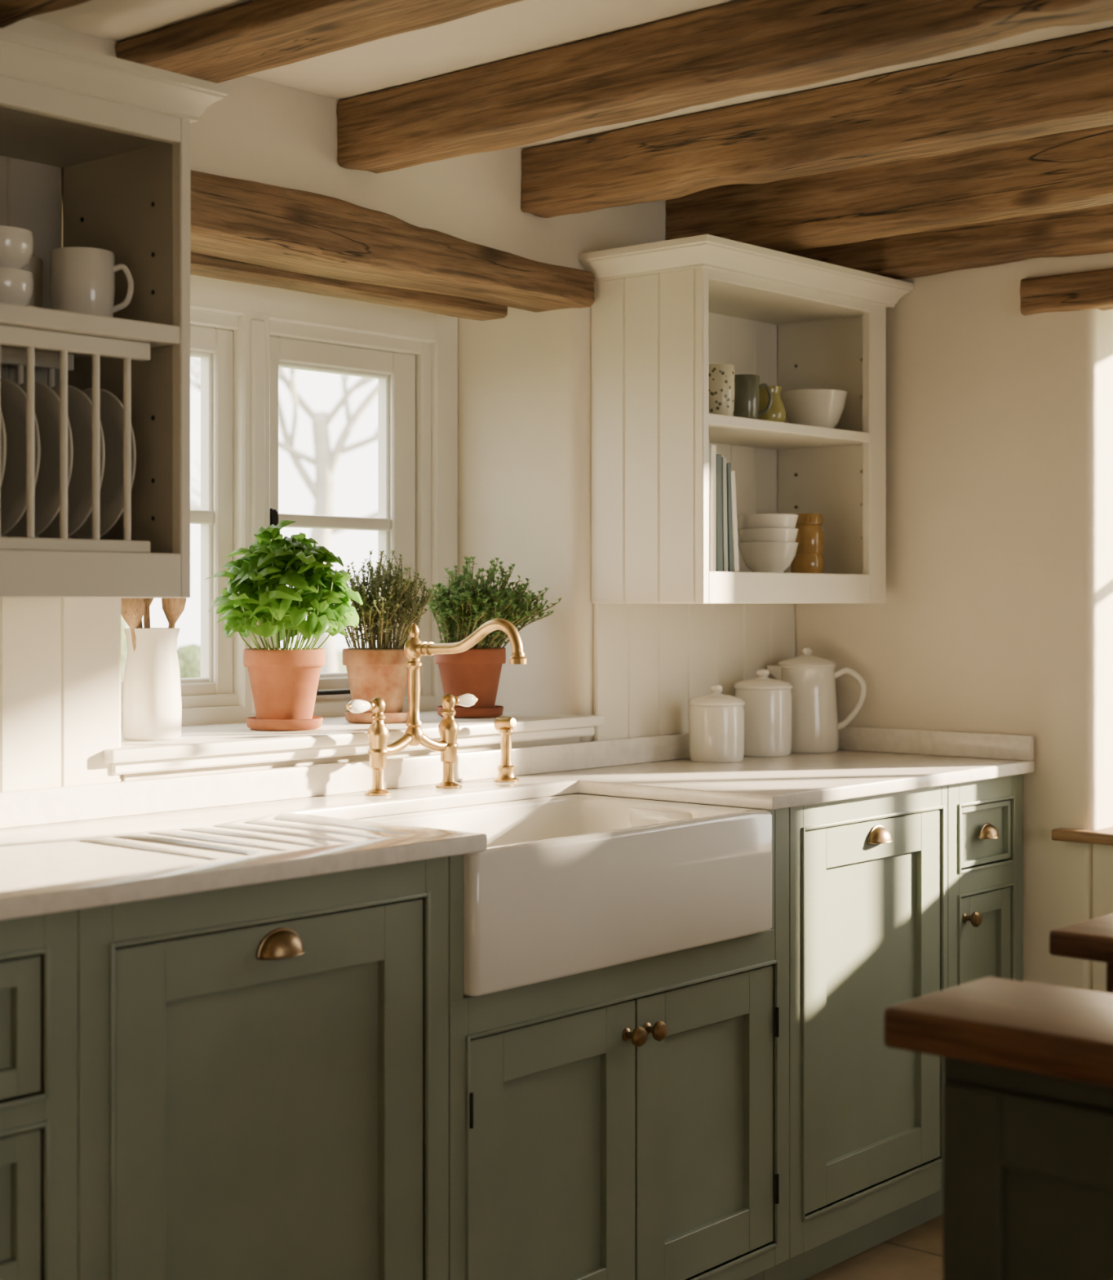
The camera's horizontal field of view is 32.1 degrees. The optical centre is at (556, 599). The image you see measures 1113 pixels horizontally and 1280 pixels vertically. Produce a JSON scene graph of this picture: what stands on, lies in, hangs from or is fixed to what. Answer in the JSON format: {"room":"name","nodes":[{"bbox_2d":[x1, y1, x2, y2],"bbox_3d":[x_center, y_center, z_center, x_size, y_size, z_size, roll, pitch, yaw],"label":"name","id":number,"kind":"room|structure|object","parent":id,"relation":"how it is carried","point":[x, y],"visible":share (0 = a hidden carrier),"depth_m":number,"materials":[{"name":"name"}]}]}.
{"room":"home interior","nodes":[
{"label":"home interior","id":0,"kind":"room"},
{"bbox_2d":[2,17,777,781],"bbox_3d":[-1.619,0.177,2.733,0.500,2.385,7.200,0,0,41],"label":"wall","id":1,"kind":"structure","parent":0,"point":[525,376],"depth_m":4.29,"materials":[{"name":"paint"}]},
{"bbox_2d":[0,27,228,598],"bbox_3d":[-0.938,-0.407,2.852,0.370,0.808,0.855,0,0,41],"label":"upper cabinet","id":2,"kind":"object","parent":1,"relation":"attached to","point":[118,130],"visible":0.83,"depth_m":3.04,"materials":[{"name":"beige paint"}]},
{"bbox_2d":[0,407,6,488],"bbox_3d":[-0.896,-0.216,2.922,0.248,0.248,0.031,0,0,41],"label":"dinner plate","id":3,"kind":"object","parent":2,"relation":"on","point":[2,430],"visible":1,"depth_m":2.84,"materials":[{"name":"white ceramic"}]},
{"bbox_2d":[0,225,33,306],"bbox_3d":[-0.850,-0.494,2.932,0.110,0.128,0.110,0,0,41],"label":"stacked cups","id":4,"kind":"object","parent":2,"relation":"in","point":[16,244],"visible":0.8,"depth_m":2.90,"materials":[{"name":"white ceramic"}]},
{"bbox_2d":[0,377,40,537],"bbox_3d":[-0.858,-0.216,2.966,0.248,0.248,0.031,0,0,41],"label":"dinner plate","id":5,"kind":"object","parent":2,"relation":"on","point":[12,397],"visible":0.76,"depth_m":2.94,"materials":[{"name":"white ceramic"}]},
{"bbox_2d":[22,256,43,307],"bbox_3d":[-0.874,-0.488,3.090,0.103,0.115,0.084,0,0,-4],"label":"coffee mug","id":6,"kind":"object","parent":2,"relation":"in","point":[35,265],"visible":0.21,"depth_m":3.07,"materials":[{"name":"grey ceramic"}]},
{"bbox_2d":[5,381,73,537],"bbox_3d":[-0.820,-0.216,3.010,0.248,0.248,0.031,0,0,41],"label":"dinner plate","id":7,"kind":"object","parent":2,"relation":"on","point":[46,402],"visible":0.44,"depth_m":2.98,"materials":[{"name":"white ceramic"}]},
{"bbox_2d":[37,384,105,538],"bbox_3d":[-0.782,-0.216,3.053,0.248,0.248,0.031,0,0,41],"label":"dinner plate","id":8,"kind":"object","parent":2,"relation":"on","point":[79,405],"visible":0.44,"depth_m":3.03,"materials":[{"name":"white ceramic"}]},
{"bbox_2d":[49,246,133,317],"bbox_3d":[-0.744,-0.490,3.059,0.113,0.120,0.105,0,0,41],"label":"coffee mug","id":9,"kind":"object","parent":2,"relation":"in","point":[82,279],"visible":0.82,"depth_m":3.02,"materials":[{"name":"white ceramic"}]},
{"bbox_2d":[69,387,136,539],"bbox_3d":[-0.744,-0.216,3.097,0.248,0.248,0.031,0,0,41],"label":"dinner plate","id":10,"kind":"object","parent":2,"relation":"on","point":[111,408],"visible":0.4,"depth_m":3.07,"materials":[{"name":"white ceramic"}]},
{"bbox_2d":[120,274,457,729],"bbox_3d":[-0.670,-0.204,4.093,0.128,0.949,1.218,0,0,41],"label":"window","id":11,"kind":"structure","parent":1,"relation":"in","point":[241,333],"depth_m":4.18,"materials":[{"name":"paint"}]},
{"bbox_2d":[103,710,604,774],"bbox_3d":[-0.478,0.278,3.917,0.412,0.045,1.315,0,0,41],"label":"windowsill","id":12,"kind":"structure","parent":1,"relation":"attached to","point":[198,746],"depth_m":3.67,"materials":[{"name":"paint"}]},
{"bbox_2d":[120,598,186,740],"bbox_3d":[-0.743,0.094,3.539,0.108,0.320,0.135,0,0,13],"label":"utensil crock","id":13,"kind":"object","parent":12,"relation":"on","point":[152,703],"visible":0.78,"depth_m":3.50,"materials":[{"name":"white glazed ceramic"},{"name":"beech wood"}]},
{"bbox_2d":[204,520,362,730],"bbox_3d":[-0.539,0.049,3.819,0.277,0.412,0.316,0,0,41],"label":"basil","id":14,"kind":"object","parent":12,"relation":"on","point":[284,682],"visible":1,"depth_m":3.76,"materials":[{"name":"plant"}]},
{"bbox_2d":[333,549,436,724],"bbox_3d":[-0.373,0.075,4.040,0.231,0.360,0.250,0,0,21],"label":"potted thyme","id":15,"kind":"object","parent":12,"relation":"on","point":[382,671],"visible":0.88,"depth_m":3.99,"materials":[{"name":"ceramic"}]},
{"bbox_2d":[427,556,561,718],"bbox_3d":[-0.135,0.079,4.198,0.298,0.351,0.290,0,0,-1],"label":"potted plant","id":16,"kind":"object","parent":12,"relation":"on","point":[476,671],"visible":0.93,"depth_m":4.17,"materials":[{"name":"ceramic"}]},
{"bbox_2d":[190,169,595,320],"bbox_3d":[-0.453,-0.699,3.840,0.262,0.143,1.342,0,0,41],"label":"lintel beam","id":17,"kind":"structure","parent":1,"relation":"attached to","point":[244,231],"depth_m":3.79,"materials":[{"name":"brown wood"}]},
{"bbox_2d":[0,597,795,791],"bbox_3d":[-0.543,0.145,3.578,0.013,0.350,3.488,0,0,41],"label":"panelling","id":18,"kind":"object","parent":1,"relation":"attached to","point":[60,657],"visible":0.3,"depth_m":3.32,"materials":[{"name":"beige paint"}]},
{"bbox_2d":[578,234,914,604],"bbox_3d":[0.455,-0.378,4.468,0.354,0.772,0.835,0,0,41],"label":"upper cabinet","id":19,"kind":"object","parent":1,"relation":"attached to","point":[664,312],"visible":0.94,"depth_m":4.27,"materials":[{"name":"beige paint"}]},
{"bbox_2d":[709,364,734,416],"bbox_3d":[0.362,-0.461,4.319,0.072,0.125,0.072,0,0,41],"label":"patterned cup","id":20,"kind":"object","parent":19,"relation":"in","point":[722,376],"visible":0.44,"depth_m":4.29,"materials":[{"name":"ceramic"}]},
{"bbox_2d":[709,440,739,572],"bbox_3d":[0.283,-0.204,4.260,0.203,0.288,0.131,0,0,41],"label":"cookbooks","id":21,"kind":"object","parent":19,"relation":"in","point":[723,526],"visible":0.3,"depth_m":4.20,"materials":[{"name":"green paper"}]},
{"bbox_2d":[733,373,773,419],"bbox_3d":[0.440,-0.456,4.427,0.084,0.115,0.078,0,0,41],"label":"mug","id":22,"kind":"object","parent":19,"relation":"in","point":[747,386],"visible":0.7,"depth_m":4.40,"materials":[{"name":"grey ceramic"}]},
{"bbox_2d":[737,513,799,573],"bbox_3d":[0.492,-0.129,4.491,0.140,0.137,0.140,0,0,41],"label":"stacked bowls","id":23,"kind":"object","parent":19,"relation":"in","point":[768,544],"visible":0.94,"depth_m":4.44,"materials":[{"name":"white ceramic"}]},
{"bbox_2d":[759,386,786,422],"bbox_3d":[0.484,-0.450,4.531,0.098,0.102,0.105,0,0,41],"label":"jug","id":24,"kind":"object","parent":19,"relation":"in","point":[777,412],"visible":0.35,"depth_m":4.50,"materials":[{"name":"ceramic"}]},
{"bbox_2d":[791,513,824,573],"bbox_3d":[0.603,-0.135,4.650,0.080,0.148,0.080,0,0,41],"label":"jar","id":25,"kind":"object","parent":19,"relation":"in","point":[809,557],"visible":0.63,"depth_m":4.62,"materials":[{"name":"ceramic"}]},
{"bbox_2d":[780,388,847,428],"bbox_3d":[0.617,-0.448,4.634,0.160,0.100,0.160,0,0,-8],"label":"serving bowl","id":26,"kind":"object","parent":19,"relation":"in","point":[820,407],"visible":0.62,"depth_m":4.58,"materials":[{"name":"white ceramic"}]},
{"bbox_2d":[27,0,1112,148],"bbox_3d":[0.650,-1.025,0.694,6.800,0.120,7.300,0,0,41],"label":"ceiling","id":27,"kind":"structure","parent":0,"point":[524,27],"depth_m":3.31,"materials":[{"name":"paint"}]},
{"bbox_2d":[0,0,90,28],"bbox_3d":[1.169,-0.903,1.061,5.897,0.121,0.157,0,0,41],"label":"ceiling beam","id":28,"kind":"structure","parent":27,"relation":"attached to","point":[11,11],"depth_m":2.77,"materials":[{"name":"brown wood"}]},
{"bbox_2d":[115,0,523,83],"bbox_3d":[1.527,-0.937,1.472,5.897,0.054,0.197,0,0,41],"label":"ceiling beam","id":29,"kind":"structure","parent":27,"relation":"attached to","point":[255,36],"depth_m":3.14,"materials":[{"name":"brown wood"}]},
{"bbox_2d":[337,0,1112,173],"bbox_3d":[1.840,-0.898,1.832,5.897,0.132,0.129,0,0,41],"label":"ceiling beam","id":30,"kind":"structure","parent":27,"relation":"attached to","point":[740,47],"depth_m":3.21,"materials":[{"name":"brown wood"}]},
{"bbox_2d":[521,27,1112,217],"bbox_3d":[2.183,-0.891,2.227,5.897,0.146,0.115,0,0,41],"label":"ceiling beam","id":31,"kind":"structure","parent":27,"relation":"attached to","point":[1064,84],"depth_m":3.61,"materials":[{"name":"brown wood"}]},
{"bbox_2d":[666,124,1112,252],"bbox_3d":[2.518,-0.877,2.612,5.897,0.174,0.129,0,0,41],"label":"ceiling beam","id":32,"kind":"structure","parent":27,"relation":"attached to","point":[1073,170],"depth_m":4.08,"materials":[{"name":"brown wood"}]},
{"bbox_2d":[782,203,1112,279],"bbox_3d":[2.776,-0.866,2.910,5.897,0.196,0.129,0,0,41],"label":"ceiling beam","id":33,"kind":"structure","parent":27,"relation":"attached to","point":[1086,231],"depth_m":4.42,"materials":[{"name":"brown wood"}]},
{"bbox_2d":[804,1213,942,1279],"bbox_3d":[0.650,1.420,0.694,6.600,0.100,7.100,0,0,41],"label":"floor","id":34,"kind":"structure","parent":0,"point":[916,1253],"depth_m":4.00,"materials":[{"name":"stone"}]},
{"bbox_2d":[0,909,77,1279],"bbox_3d":[-1.037,0.884,2.486,0.643,0.971,0.590,0,0,41],"label":"base cabinet","id":35,"kind":"object","parent":34,"relation":"on","point":[38,953],"visible":0.94,"depth_m":2.47,"materials":[{"name":"green paint"}]},
{"bbox_2d":[77,856,448,1279],"bbox_3d":[-0.616,0.884,2.970,0.643,0.971,0.691,0,0,41],"label":"base cabinet","id":36,"kind":"object","parent":34,"relation":"on","point":[263,1068],"visible":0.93,"depth_m":2.77,"materials":[{"name":"green paint"}]},
{"bbox_2d":[0,749,1035,920],"bbox_3d":[-0.327,0.384,3.323,0.673,0.028,3.587,0,0,41],"label":"countertop","id":37,"kind":"structure","parent":36,"relation":"on","point":[46,868],"depth_m":3.16,"materials":[{"name":"stone"}]},
{"bbox_2d":[346,618,527,795],"bbox_3d":[-0.177,0.202,3.659,0.314,0.335,0.354,0,0,41],"label":"bridge faucet","id":38,"kind":"object","parent":37,"relation":"on","point":[415,648],"visible":1,"depth_m":3.71,"materials":[{"name":"gold metal"}]},
{"bbox_2d":[493,716,519,782],"bbox_3d":[-0.103,0.304,3.944,0.052,0.131,0.052,0,0,41],"label":"side spray","id":39,"kind":"object","parent":37,"relation":"on","point":[504,726],"visible":1,"depth_m":3.93,"materials":[{"name":"gold metal"}]},
{"bbox_2d":[355,793,772,996],"bbox_3d":[-0.046,0.513,3.526,0.503,0.230,0.830,0,0,41],"label":"sink","id":40,"kind":"object","parent":37,"relation":"in","point":[566,885],"visible":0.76,"depth_m":3.38,"materials":[{"name":"white ceramic"}]},
{"bbox_2d":[688,684,745,762],"bbox_3d":[0.369,0.282,4.450,0.130,0.175,0.130,0,0,41],"label":"canister","id":41,"kind":"object","parent":37,"relation":"on","point":[717,719],"visible":1,"depth_m":4.40,"materials":[{"name":"white ceramic"}]},
{"bbox_2d":[733,668,792,756],"bbox_3d":[0.494,0.267,4.619,0.140,0.205,0.140,0,0,41],"label":"canister","id":42,"kind":"object","parent":37,"relation":"on","point":[767,707],"visible":0.97,"depth_m":4.56,"materials":[{"name":"white ceramic"}]},
{"bbox_2d":[767,647,866,752],"bbox_3d":[0.629,0.243,4.730,0.215,0.252,0.154,0,0,41],"label":"jug","id":43,"kind":"object","parent":37,"relation":"on","point":[815,726],"visible":0.95,"depth_m":4.68,"materials":[{"name":"white ceramic"}]},
{"bbox_2d":[448,793,789,1279],"bbox_3d":[-0.075,0.884,3.585,0.653,0.971,0.945,0,0,41],"label":"base cabinet","id":44,"kind":"object","parent":34,"relation":"on","point":[629,1121],"visible":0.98,"depth_m":3.37,"materials":[{"name":"green paint"}]},
{"bbox_2d":[764,785,947,1279],"bbox_3d":[0.432,0.884,4.175,0.643,0.971,0.610,0,0,41],"label":"base cabinet","id":45,"kind":"object","parent":34,"relation":"on","point":[868,875],"visible":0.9,"depth_m":3.98,"materials":[{"name":"green paint"}]},
{"bbox_2d":[924,773,1023,1222],"bbox_3d":[0.750,0.884,4.534,0.653,0.971,0.346,0,0,41],"label":"base cabinet","id":46,"kind":"object","parent":34,"relation":"on","point":[985,817],"visible":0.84,"depth_m":4.35,"materials":[{"name":"green paint"}]},
{"bbox_2d":[0,725,1034,828],"bbox_3d":[-0.323,0.341,3.320,0.658,0.058,3.588,0,0,41],"label":"backsplash","id":47,"kind":"structure","parent":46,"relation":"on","point":[34,806],"depth_m":3.78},
{"bbox_2d":[884,976,1112,1279],"bbox_3d":[0.954,0.910,1.781,1.366,0.920,0.240,0,0,41],"label":"kitchen island","id":48,"kind":"object","parent":34,"relation":"on","point":[1028,1085],"visible":1,"depth_m":2.07,"materials":[{"name":"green wood"}]},
{"bbox_2d":[1048,913,1112,994],"bbox_3d":[1.408,0.910,2.374,1.460,0.920,0.570,0,0,41],"label":"side table","id":49,"kind":"object","parent":34,"relation":"on","point":[1092,940],"visible":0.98,"depth_m":2.62,"materials":[{"name":"brown wood"}]},
{"bbox_2d":[795,252,1112,992],"bbox_3d":[3.013,0.177,3.032,6.100,2.385,0.350,0,0,41],"label":"wall","id":50,"kind":"structure","parent":0,"point":[997,615],"depth_m":4.50,"materials":[{"name":"paint"}]},
{"bbox_2d":[1020,268,1112,315],"bbox_3d":[1.684,-0.698,3.983,1.554,0.087,0.088,0,0,41],"label":"lintel beam","id":51,"kind":"structure","parent":50,"relation":"attached to","point":[1088,290],"depth_m":4.39,"materials":[{"name":"brown wood"}]},
{"bbox_2d":[1052,826,1112,845],"bbox_3d":[1.737,0.532,4.045,1.375,0.025,0.295,0,0,41],"label":"trim","id":52,"kind":"structure","parent":50,"relation":"attached to","point":[1103,836],"depth_m":4.34,"materials":[{"name":"brown wood"}]},
{"label":"outside","id":53,"kind":"structure","parent":0,"visible":0},
{"bbox_2d":[336,649,346,672],"bbox_3d":[-2.827,1.570,12.395,75.000,0.100,65.000,0,0,41],"label":"ground","id":54,"kind":"structure","parent":53,"point":[341,668],"depth_m":46.45,"materials":[{"name":"white"}]},
{"bbox_2d":[120,614,200,680],"bbox_3d":[-2.403,0.774,7.403,1.573,1.516,4.246,0,0,41],"label":"hedge","id":55,"kind":"object","parent":54,"relation":"on","point":[188,655],"visible":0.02,"depth_m":8.01,"materials":[{"name":"green plant"}]},
{"bbox_2d":[190,356,377,673],"bbox_3d":[-1.476,-0.800,12.522,3.545,4.751,2.530,0,0,-14],"label":"tree","id":56,"kind":"object","parent":54,"relation":"on","point":[325,460],"visible":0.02,"depth_m":12.62,"materials":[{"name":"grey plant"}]}
]}

